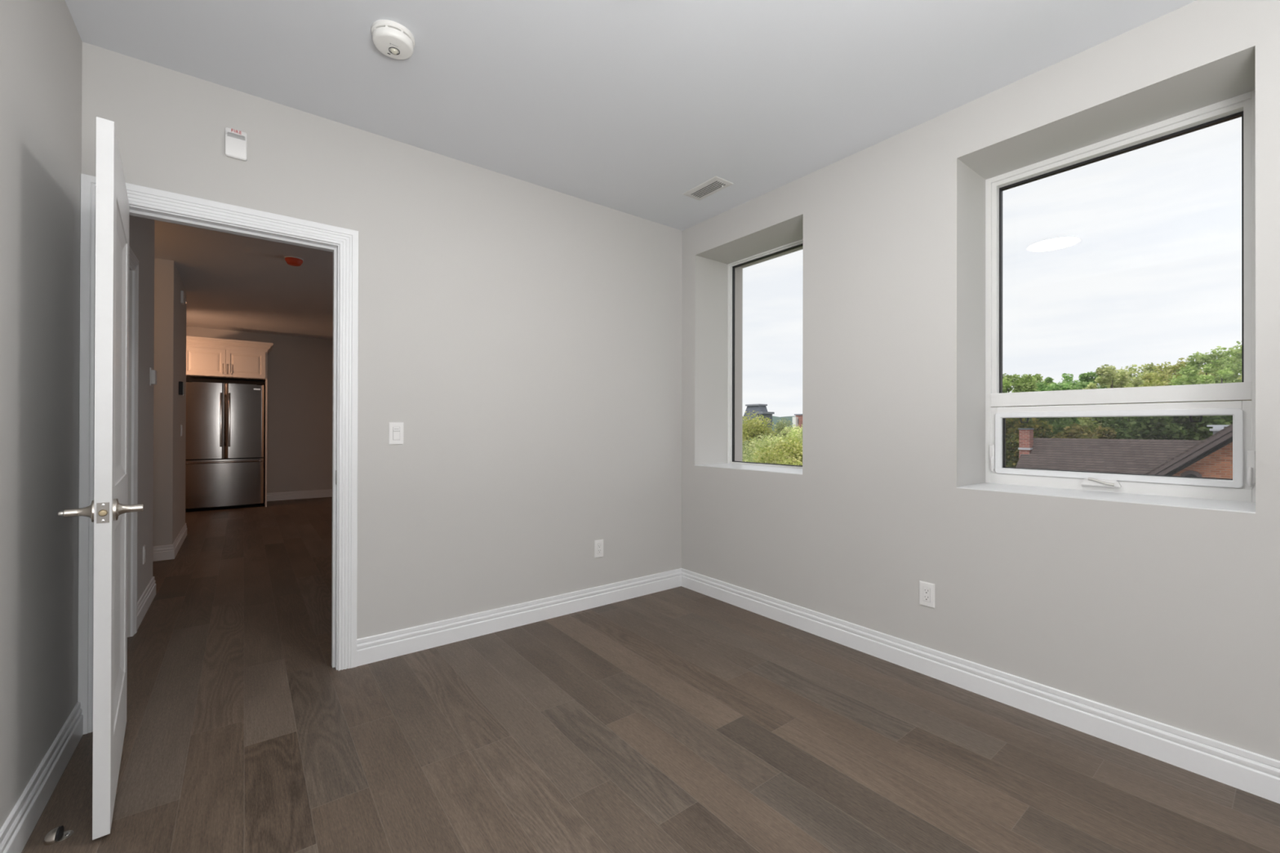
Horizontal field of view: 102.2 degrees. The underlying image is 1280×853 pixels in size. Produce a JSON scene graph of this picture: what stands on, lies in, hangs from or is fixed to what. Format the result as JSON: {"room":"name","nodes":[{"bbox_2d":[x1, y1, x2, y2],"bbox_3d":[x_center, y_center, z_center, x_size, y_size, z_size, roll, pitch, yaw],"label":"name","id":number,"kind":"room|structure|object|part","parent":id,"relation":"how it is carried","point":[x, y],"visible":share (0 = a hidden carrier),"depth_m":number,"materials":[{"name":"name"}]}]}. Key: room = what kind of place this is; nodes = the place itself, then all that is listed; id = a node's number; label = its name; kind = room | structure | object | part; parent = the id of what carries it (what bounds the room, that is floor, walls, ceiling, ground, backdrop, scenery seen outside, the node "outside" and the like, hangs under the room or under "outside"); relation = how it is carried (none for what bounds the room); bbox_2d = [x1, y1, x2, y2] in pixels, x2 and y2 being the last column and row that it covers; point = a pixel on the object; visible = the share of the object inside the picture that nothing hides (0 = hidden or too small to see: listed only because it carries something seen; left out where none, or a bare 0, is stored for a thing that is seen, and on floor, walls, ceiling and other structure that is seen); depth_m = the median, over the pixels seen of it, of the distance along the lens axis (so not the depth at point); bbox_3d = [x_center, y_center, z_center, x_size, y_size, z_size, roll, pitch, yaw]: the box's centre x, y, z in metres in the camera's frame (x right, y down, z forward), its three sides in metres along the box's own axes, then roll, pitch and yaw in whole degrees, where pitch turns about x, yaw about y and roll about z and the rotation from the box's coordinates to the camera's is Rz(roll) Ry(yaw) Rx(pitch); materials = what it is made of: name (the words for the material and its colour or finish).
{"room":"empty bedroom","nodes":[
{"label":"empty bedroom","id":0,"kind":"room"},
{"bbox_2d":[0,0,154,829],"bbox_3d":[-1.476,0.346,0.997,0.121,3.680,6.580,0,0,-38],"label":"wall","id":1,"kind":"structure","parent":0,"point":[41,42],"depth_m":1.62,"materials":[{"name":"beige paint"}]},
{"bbox_2d":[57,116,143,839],"bbox_3d":[-1.804,0.146,1.764,0.175,2.058,0.798,0,0,-42],"label":"door","id":2,"kind":"structure","parent":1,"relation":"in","point":[108,511],"depth_m":1.49,"materials":[{"name":"white wood"}]},
{"bbox_3d":[-1.616,0.247,1.491,0.064,0.065,0.065,0,0,-42],"label":"lever","id":3,"kind":"part","parent":2,"relation":"part of","materials":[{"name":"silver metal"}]},
{"bbox_3d":[-1.538,0.247,1.480,0.026,0.058,0.002,0,0,-42],"label":"latch plate","id":4,"kind":"part","parent":2,"relation":"part of","materials":[{"name":"silver metal"}]},
{"bbox_3d":[-1.542,0.248,1.558,0.064,0.065,0.065,0,0,-42],"label":"lever","id":5,"kind":"part","parent":2,"relation":"part of","materials":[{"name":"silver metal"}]},
{"bbox_2d":[128,245,138,636],"bbox_3d":[-2.617,0.113,2.599,0.018,2.150,0.990,0,0,-38],"label":"trim","id":6,"kind":"structure","parent":1,"relation":"attached to","point":[133,260],"depth_m":2.94,"materials":[{"name":"white wood"}]},
{"bbox_2d":[142,544,146,564],"bbox_3d":[-3.168,0.817,3.304,0.009,0.115,0.070,0,0,-38],"label":"wall outlet","id":7,"kind":"object","parent":1,"relation":"attached to","point":[144,545],"visible":1,"depth_m":3.28,"materials":[{"name":"white plastic"}]},
{"bbox_2d":[137,576,155,629],"bbox_3d":[-3.299,1.123,3.231,0.316,0.130,0.846,0,0,-38],"label":"baseboard","id":8,"kind":"structure","parent":1,"relation":"attached to","point":[144,602],"depth_m":3.30,"materials":[{"name":"white wood"}]},
{"bbox_2d":[149,367,156,386],"bbox_3d":[-3.332,-0.336,3.538,0.026,0.124,0.110,0,0,-38],"label":"thermostat","id":9,"kind":"object","parent":1,"relation":"attached to","point":[153,372],"visible":1,"depth_m":3.50,"materials":[{"name":"white plastic"}]},
{"bbox_3d":[-3.340,-0.336,3.532,0.006,0.124,0.110,0,0,-38],"label":"plate","id":10,"kind":"part","parent":9,"relation":"part of","materials":[{"name":"white plastic"}]},
{"bbox_2d":[152,257,175,546],"bbox_3d":[-4.749,-0.152,4.297,1.297,2.680,0.120,0,0,-38],"label":"wall","id":11,"kind":"structure","parent":0,"point":[164,269],"depth_m":4.61,"materials":[{"name":"beige paint"}]},
{"bbox_2d":[152,523,186,561],"bbox_3d":[-5.103,1.123,4.764,1.312,0.130,1.326,0,0,-38],"label":"baseboard","id":12,"kind":"structure","parent":11,"relation":"attached to","point":[168,552],"depth_m":4.62,"materials":[{"name":"white wood"}]},
{"bbox_2d":[173,266,186,541],"bbox_3d":[-4.681,-0.150,5.175,0.120,2.680,1.190,0,0,-38],"label":"wall","id":13,"kind":"structure","parent":0,"point":[180,446],"depth_m":5.12,"materials":[{"name":"beige paint"}]},
{"bbox_2d":[178,381,184,395],"bbox_3d":[-4.512,-0.375,5.084,0.036,0.130,0.110,0,0,-38],"label":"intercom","id":14,"kind":"object","parent":13,"relation":"attached to","point":[181,384],"visible":1,"depth_m":5.04,"materials":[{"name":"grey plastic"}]},
{"bbox_2d":[180,290,186,305],"bbox_3d":[-4.611,-1.300,5.224,0.042,0.124,0.110,0,0,-38],"label":"fire alarm strobe","id":15,"kind":"object","parent":13,"relation":"attached to","point":[183,300],"visible":1,"depth_m":5.18,"materials":[{"name":"white plastic"}]},
{"bbox_2d":[186,326,333,493],"bbox_3d":[-6.421,-0.146,7.993,6.745,2.680,0.100,0,0,-38],"label":"wall","id":16,"kind":"structure","parent":0,"point":[300,392],"depth_m":8.52,"materials":[{"name":"beige paint"}]},
{"bbox_2d":[266,488,332,501],"bbox_3d":[-4.898,1.136,9.088,2.746,0.130,0.016,0,0,-38],"label":"baseboard","id":17,"kind":"structure","parent":16,"relation":"attached to","point":[316,493],"depth_m":8.52,"materials":[{"name":"white wood"}]},
{"bbox_2d":[81,41,682,639],"bbox_3d":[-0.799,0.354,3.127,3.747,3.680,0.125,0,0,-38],"label":"wall","id":18,"kind":"structure","parent":0,"point":[523,338],"depth_m":2.92,"materials":[{"name":"beige paint"}]},
{"bbox_2d":[77,173,358,734],"bbox_3d":[-1.784,0.108,2.281,0.951,2.162,0.018,0,0,-38],"label":"trim","id":19,"kind":"structure","parent":18,"relation":"attached to","point":[347,239],"depth_m":2.26,"materials":[{"name":"white wood"}]},
{"bbox_2d":[128,204,339,670],"bbox_3d":[-1.825,0.141,2.335,0.819,2.096,0.133,0,0,-38],"label":"door frame","id":20,"kind":"structure","parent":18,"relation":"attached to","point":[139,211],"depth_m":2.53,"materials":[{"name":"white wood"}]},
{"bbox_3d":[-1.490,0.251,2.534,0.004,0.070,0.042,0,0,-38],"label":"strike plate","id":21,"kind":"part","parent":20,"relation":"part of","materials":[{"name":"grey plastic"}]},
{"bbox_2d":[225,127,246,160],"bbox_3d":[-1.782,-1.247,2.280,0.074,0.124,0.024,0,0,-38],"label":"fire alarm","id":22,"kind":"object","parent":18,"relation":"attached to","point":[235,140],"visible":1,"depth_m":2.27,"materials":[{"name":"white plastic"}]},
{"bbox_2d":[388,422,403,444],"bbox_3d":[-1.266,0.036,2.685,0.070,0.115,0.009,0,0,-38],"label":"light switch","id":23,"kind":"object","parent":18,"relation":"attached to","point":[395,428],"visible":1,"depth_m":2.68,"materials":[{"name":"white plastic"}]},
{"bbox_3d":[-1.265,0.013,2.684,0.032,0.020,0.005,0,0,-38],"label":"dimmer panel","id":24,"kind":"part","parent":23,"relation":"part of","materials":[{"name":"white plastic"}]},
{"bbox_2d":[594,539,603,557],"bbox_3d":[-0.273,0.814,3.446,0.070,0.115,0.009,0,0,-38],"label":"wall outlet","id":25,"kind":"object","parent":18,"relation":"attached to","point":[598,544],"visible":1,"depth_m":3.44,"materials":[{"name":"white plastic"}]},
{"bbox_2d":[597,543,601,553],"bbox_3d":[-0.272,0.814,3.445,0.032,0.066,0.005,0,0,-38],"label":"receptacle","id":26,"kind":"object","parent":25,"relation":"attached to","point":[599,545],"depth_m":3.44,"materials":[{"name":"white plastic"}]},
{"bbox_2d":[65,0,1196,339],"bbox_3d":[-2.825,-1.550,3.317,6.745,0.120,11.900,0,0,-38],"label":"ceiling","id":27,"kind":"structure","parent":0,"point":[630,107],"depth_m":2.21,"materials":[{"name":"paint"}]},
{"bbox_2d":[284,256,303,266],"bbox_3d":[-3.067,-1.460,4.580,0.144,0.056,0.144,0,0,-38],"label":"smoke detector","id":28,"kind":"object","parent":27,"relation":"attached to","point":[291,260],"visible":1,"depth_m":4.54,"materials":[{"name":"plastic"}]},
{"bbox_2d":[371,19,414,59],"bbox_3d":[-0.939,-1.460,1.966,0.151,0.060,0.151,0,0,-38],"label":"smoke detector","id":29,"kind":"object","parent":27,"relation":"attached to","point":[391,38],"visible":1,"depth_m":1.93,"materials":[{"name":"plastic"}]},
{"bbox_2d":[682,176,733,200],"bbox_3d":[0.420,-1.475,3.222,0.153,0.016,0.297,0,0,-38],"label":"ceiling vent","id":30,"kind":"object","parent":27,"relation":"in","point":[716,184],"visible":1,"depth_m":3.21,"materials":[{"name":"metal"}]},
{"bbox_2d":[21,497,1279,852],"bbox_3d":[-2.852,1.189,3.294,6.695,0.001,11.900,0,0,-38],"label":"floor","id":31,"kind":"structure","parent":0,"point":[680,719],"depth_m":1.91,"materials":[{"name":"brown wood"}]},
{"bbox_2d":[43,825,74,845],"bbox_3d":[-1.677,1.172,1.491,0.059,0.030,0.049,0,0,-30],"label":"door stop","id":32,"kind":"object","parent":31,"relation":"on","point":[57,834],"visible":1,"depth_m":1.48,"materials":[{"name":"silver metal"}]},
{"bbox_2d":[185,377,264,512],"bbox_3d":[-6.136,0.251,7.645,0.915,1.885,0.718,0,0,-39],"label":"refrigerator","id":33,"kind":"object","parent":31,"relation":"on","point":[224,456],"visible":0.92,"depth_m":7.41,"materials":[{"name":"silver metal"}]},
{"bbox_3d":[-5.978,0.807,7.440,0.903,0.672,0.085,0,0,-39],"label":"freezer drawer","id":34,"kind":"part","parent":33,"relation":"part of","materials":[{"name":"silver metal"}]},
{"bbox_2d":[186,335,273,506],"bbox_3d":[-6.096,-0.024,7.675,1.018,2.435,0.791,0,0,-38],"label":"upper cabinet","id":35,"kind":"object","parent":31,"relation":"on","point":[206,357],"visible":0.84,"depth_m":7.42,"materials":[{"name":"paint"}]},
{"bbox_3d":[-6.105,-0.908,7.240,0.460,0.389,0.020,0,0,-38],"label":"cabinet door","id":36,"kind":"part","parent":35,"relation":"part of","materials":[{"name":"paint"}]},
{"bbox_3d":[-6.093,-1.174,7.678,1.018,0.135,0.791,0,0,-38],"label":"crown moulding","id":37,"kind":"part","parent":35,"relation":"part of","materials":[{"name":"paint"}]},
{"bbox_3d":[-5.738,-0.906,7.522,0.461,0.389,0.020,0,0,-38],"label":"cabinet door","id":38,"kind":"part","parent":35,"relation":"part of","materials":[{"name":"paint"}]},
{"bbox_3d":[-5.773,-0.007,7.964,0.020,2.405,0.725,0,0,-38],"label":"panel","id":39,"kind":"part","parent":35,"relation":"part of","materials":[{"name":"paint"}]},
{"bbox_2d":[681,0,1279,760],"bbox_3d":[1.892,-0.142,2.275,0.518,2.680,4.505,0,0,-38],"label":"wall","id":40,"kind":"structure","parent":0,"point":[1170,615],"depth_m":2.42,"materials":[{"name":"beige paint"}]},
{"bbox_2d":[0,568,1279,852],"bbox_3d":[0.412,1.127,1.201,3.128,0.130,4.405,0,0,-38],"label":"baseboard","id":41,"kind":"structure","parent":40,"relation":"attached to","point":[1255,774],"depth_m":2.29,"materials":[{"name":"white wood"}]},
{"bbox_2d":[695,239,803,475],"bbox_3d":[0.881,-0.487,3.577,0.499,1.583,0.921,0,0,-38],"label":"window","id":42,"kind":"structure","parent":40,"relation":"in","point":[735,461],"depth_m":4.00,"materials":[{"name":"plastic"}]},
{"bbox_3d":[0.820,0.284,3.530,0.349,0.004,0.921,0,0,-38],"label":"sill","id":43,"kind":"part","parent":42,"relation":"part of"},
{"bbox_3d":[0.985,-0.487,3.657,0.068,1.543,0.921,0,0,-38],"label":"frame","id":44,"kind":"part","parent":42,"relation":"part of","materials":[{"name":"plastic"}]},
{"bbox_3d":[1.048,-0.487,3.705,0.080,1.583,0.921,0,0,-38],"label":"exterior trim","id":45,"kind":"part","parent":42,"relation":"part of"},
{"bbox_2d":[919,580,934,608],"bbox_3d":[1.386,0.812,2.496,0.009,0.115,0.070,0,0,-38],"label":"wall outlet","id":46,"kind":"object","parent":40,"relation":"attached to","point":[926,590],"visible":1,"depth_m":2.49,"materials":[{"name":"white plastic"}]},
{"bbox_2d":[923,586,929,602],"bbox_3d":[1.385,0.812,2.495,0.005,0.066,0.032,0,0,-38],"label":"receptacle","id":47,"kind":"object","parent":46,"relation":"attached to","point":[926,589],"depth_m":2.49,"materials":[{"name":"white plastic"}]},
{"bbox_2d":[956,89,1255,513],"bbox_3d":[1.913,-0.481,2.176,0.429,1.534,0.893,0,0,-38],"label":"window","id":48,"kind":"structure","parent":40,"relation":"in","point":[1237,494],"depth_m":2.16,"materials":[{"name":"plastic"}]},
{"bbox_3d":[1.750,0.188,2.569,0.018,0.074,0.011,0,0,-44],"label":"lock lever","id":49,"kind":"part","parent":48,"relation":"part of","materials":[{"name":"white plastic"}]},
{"bbox_3d":[1.992,0.239,2.232,0.016,0.030,0.087,0,0,-38],"label":"crank handle","id":50,"kind":"part","parent":48,"relation":"part of","materials":[{"name":"metal"}]},
{"bbox_3d":[1.879,0.284,2.149,0.349,0.004,0.893,0,0,-38],"label":"sill","id":51,"kind":"part","parent":48,"relation":"part of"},
{"bbox_3d":[2.052,0.069,2.282,0.046,0.325,0.821,0,0,-38],"label":"awning sash","id":52,"kind":"part","parent":48,"relation":"part of","materials":[{"name":"plastic"}]},
{"bbox_3d":[2.015,0.082,2.253,0.019,0.300,0.804,0,0,-38],"label":"screen frame","id":53,"kind":"part","parent":48,"relation":"part of","materials":[{"name":"white plastic"}]},
{"bbox_3d":[2.024,0.071,2.260,0.016,0.334,0.857,0,0,-38],"label":"awning frame","id":54,"kind":"part","parent":48,"relation":"part of","materials":[{"name":"plastic"}]},
{"bbox_3d":[2.256,0.187,1.910,0.018,0.074,0.011,0,0,-31],"label":"lock lever","id":55,"kind":"part","parent":48,"relation":"part of","materials":[{"name":"white plastic"}]},
{"label":"outside","id":56,"kind":"structure","parent":0,"visible":0},
{"bbox_3d":[77.219,10.742,248.344,415.000,0.300,540.000,0,0,-38],"label":"ground","id":57,"kind":"structure","parent":56,"visible":0},
{"bbox_2d":[742,404,774,431],"bbox_3d":[17.384,3.328,76.698,3.000,13.246,4.567,0,0,-38],"label":"tower building","id":58,"kind":"structure","parent":57,"relation":"on","point":[762,409],"depth_m":75.97,"materials":[{"name":"grey"}]},
{"bbox_3d":[17.357,-3.179,77.101,1.900,0.230,2.606,0,0,-38],"label":"roof cornice","id":59,"kind":"part","parent":58,"relation":"part of","materials":[{"name":"stone"}]},
{"bbox_3d":[18.214,-1.974,75.320,2.600,0.300,1.361,0,0,-38],"label":"wing cornice","id":60,"kind":"part","parent":58,"relation":"part of","materials":[{"name":"stone"}]},
{"bbox_2d":[742,410,782,450],"bbox_3d":[6.875,4.418,32.128,5.554,10.773,5.605,0,0,-38],"label":"broadleaf tree","id":61,"kind":"object","parent":57,"relation":"on","point":[748,431],"visible":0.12,"depth_m":31.15,"materials":[{"name":"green plant"}]},
{"bbox_2d":[742,433,783,462],"bbox_3d":[5.813,5.036,24.280,4.640,9.489,4.834,0,0,-44],"label":"broadleaf tree","id":62,"kind":"object","parent":57,"relation":"on","point":[745,442],"visible":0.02,"depth_m":23.93,"materials":[{"name":"green plant"}]},
{"bbox_2d":[742,424,802,463],"bbox_3d":[5.082,4.825,18.041,4.244,9.871,4.684,0,0,-34],"label":"broadleaf tree","id":63,"kind":"object","parent":57,"relation":"on","point":[756,448],"visible":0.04,"depth_m":18.14,"materials":[{"name":"green plant"}]},
{"bbox_2d":[752,435,802,465],"bbox_3d":[4.170,4.923,12.919,2.840,9.639,3.047,0,0,1],"label":"broadleaf tree","id":64,"kind":"object","parent":57,"relation":"on","point":[793,455],"visible":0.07,"depth_m":13.19,"materials":[{"name":"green plant"}]},
{"bbox_2d":[769,417,792,436],"bbox_3d":[12.391,4.539,46.309,5.984,10.642,5.356,0,0,-38],"label":"broadleaf tree","id":65,"kind":"object","parent":57,"relation":"on","point":[779,428],"visible":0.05,"depth_m":45.57,"materials":[{"name":"green plant"}]},
{"bbox_2d":[777,425,802,444],"bbox_3d":[10.656,4.877,36.852,4.753,9.902,4.600,0,0,7],"label":"broadleaf tree","id":66,"kind":"object","parent":57,"relation":"on","point":[784,434],"visible":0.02,"depth_m":36.17,"materials":[{"name":"green plant"}]},
{"bbox_2d":[792,413,802,427],"bbox_3d":[20.823,4.314,52.174,7.400,11.150,7.543,0,0,-38],"label":"brick building","id":67,"kind":"structure","parent":57,"relation":"on","point":[797,420],"depth_m":52.70,"materials":[{"name":"brick"}]},
{"bbox_2d":[772,416,1093,431],"bbox_3d":[107.568,0.924,381.318,165.000,20.252,354.000,0,0,-38],"label":"hill","id":68,"kind":"structure","parent":57,"relation":"on","point":[775,419],"depth_m":389.10,"materials":[{"name":"green plant"}]},
{"bbox_2d":[1002,373,1038,422],"bbox_3d":[26.156,3.027,36.509,3.360,13.671,3.670,0,0,-38],"label":"broadleaf tree","id":69,"kind":"object","parent":57,"relation":"on","point":[1025,383],"visible":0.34,"depth_m":35.60,"materials":[{"name":"green plant"}]},
{"bbox_2d":[1005,417,1053,467],"bbox_3d":[17.438,4.510,24.146,3.041,10.595,3.585,0,0,19],"label":"broadleaf tree","id":70,"kind":"object","parent":57,"relation":"on","point":[1042,431],"visible":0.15,"depth_m":23.31,"materials":[{"name":"green plant"}]},
{"bbox_2d":[1011,373,1054,392],"bbox_3d":[35.810,2.557,46.989,4.228,14.718,3.961,0,0,40],"label":"broadleaf tree","id":71,"kind":"object","parent":57,"relation":"on","point":[1037,378],"visible":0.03,"depth_m":46.38,"materials":[{"name":"green plant"}]},
{"bbox_2d":[1005,405,1075,460],"bbox_3d":[21.674,4.276,27.312,4.121,11.102,4.219,0,0,11],"label":"broadleaf tree","id":72,"kind":"object","parent":57,"relation":"on","point":[1059,424],"visible":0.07,"depth_m":26.33,"materials":[{"name":"green plant"}]},
{"bbox_2d":[1035,373,1090,426],"bbox_3d":[32.442,2.872,39.774,3.815,14.030,4.016,0,0,-38],"label":"broadleaf tree","id":73,"kind":"object","parent":57,"relation":"on","point":[1064,385],"visible":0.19,"depth_m":39.15,"materials":[{"name":"green plant"}]},
{"bbox_2d":[1049,422,1116,439],"bbox_3d":[19.124,4.868,22.123,2.808,9.875,2.893,0,0,-38],"label":"broadleaf tree","id":74,"kind":"object","parent":57,"relation":"on","point":[1077,431],"visible":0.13,"depth_m":21.80,"materials":[{"name":"green plant"}]},
{"bbox_2d":[1065,371,1107,426],"bbox_3d":[43.011,2.295,49.462,4.917,15.293,5.371,0,0,-38],"label":"broadleaf tree","id":75,"kind":"object","parent":57,"relation":"on","point":[1087,378],"visible":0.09,"depth_m":48.78,"materials":[{"name":"green plant"}]},
{"bbox_2d":[1076,364,1144,429],"bbox_3d":[29.596,2.986,32.284,3.493,13.746,3.464,0,0,-38],"label":"broadleaf tree","id":76,"kind":"object","parent":57,"relation":"on","point":[1110,377],"visible":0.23,"depth_m":32.24,"materials":[{"name":"green plant"}]},
{"bbox_2d":[1090,416,1133,432],"bbox_3d":[26.705,4.282,28.146,4.740,11.120,4.826,0,0,-38],"label":"broadleaf tree","id":77,"kind":"object","parent":57,"relation":"on","point":[1118,424],"visible":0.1,"depth_m":27.95,"materials":[{"name":"green plant"}]},
{"bbox_2d":[1015,423,1232,479],"bbox_3d":[18.011,3.519,12.645,8.000,12.498,14.329,0,0,-38],"label":"brick house","id":78,"kind":"structure","parent":57,"relation":"on","point":[1212,456],"depth_m":15.64,"materials":[{"name":"orange brick"},{"name":"asphalt shingle"},{"name":"painted wood"}]},
{"bbox_3d":[13.902,1.853,13.032,0.020,1.310,0.247,0,0,-38],"label":"arched pane","id":79,"kind":"part","parent":78,"relation":"part of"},
{"bbox_2d":[1105,362,1174,388],"bbox_3d":[40.173,2.414,41.221,5.224,14.995,4.969,0,0,0],"label":"broadleaf tree","id":80,"kind":"object","parent":57,"relation":"on","point":[1147,370],"visible":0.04,"depth_m":41.46,"materials":[{"name":"green plant"}]},
{"bbox_2d":[1114,415,1222,439],"bbox_3d":[20.544,4.413,19.973,3.429,10.780,3.273,0,0,-38],"label":"broadleaf tree","id":81,"kind":"object","parent":57,"relation":"on","point":[1162,428],"visible":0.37,"depth_m":19.69,"materials":[{"name":"green plant"}]},
{"bbox_2d":[1139,357,1209,386],"bbox_3d":[35.972,2.654,35.287,4.540,14.460,4.462,0,0,-41],"label":"broadleaf tree","id":82,"kind":"object","parent":57,"relation":"on","point":[1150,379],"visible":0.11,"depth_m":34.79,"materials":[{"name":"green plant"}]},
{"bbox_2d":[1155,364,1241,403],"bbox_3d":[47.288,2.195,43.597,6.464,15.480,6.857,0,0,-38],"label":"broadleaf tree","id":83,"kind":"object","parent":57,"relation":"on","point":[1201,371],"visible":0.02,"depth_m":43.17,"materials":[{"name":"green plant"}]},
{"bbox_2d":[1167,344,1241,402],"bbox_3d":[32.383,2.698,28.753,4.230,14.316,5.075,0,0,-38],"label":"broadleaf tree","id":84,"kind":"object","parent":57,"relation":"on","point":[1211,365],"visible":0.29,"depth_m":28.68,"materials":[{"name":"green plant"}]},
{"bbox_2d":[1188,400,1232,435],"bbox_3d":[24.564,4.232,22.393,5.082,11.176,4.777,0,0,-38],"label":"broadleaf tree","id":85,"kind":"object","parent":57,"relation":"on","point":[1227,420],"visible":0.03,"depth_m":21.20,"materials":[{"name":"green plant"}]},
{"bbox_2d":[1208,341,1241,401],"bbox_3d":[43.632,1.937,36.843,5.694,15.940,5.877,0,0,-38],"label":"broadleaf tree","id":86,"kind":"object","parent":57,"relation":"on","point":[1215,380],"visible":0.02,"depth_m":37.80,"materials":[{"name":"green plant"}]}
]}

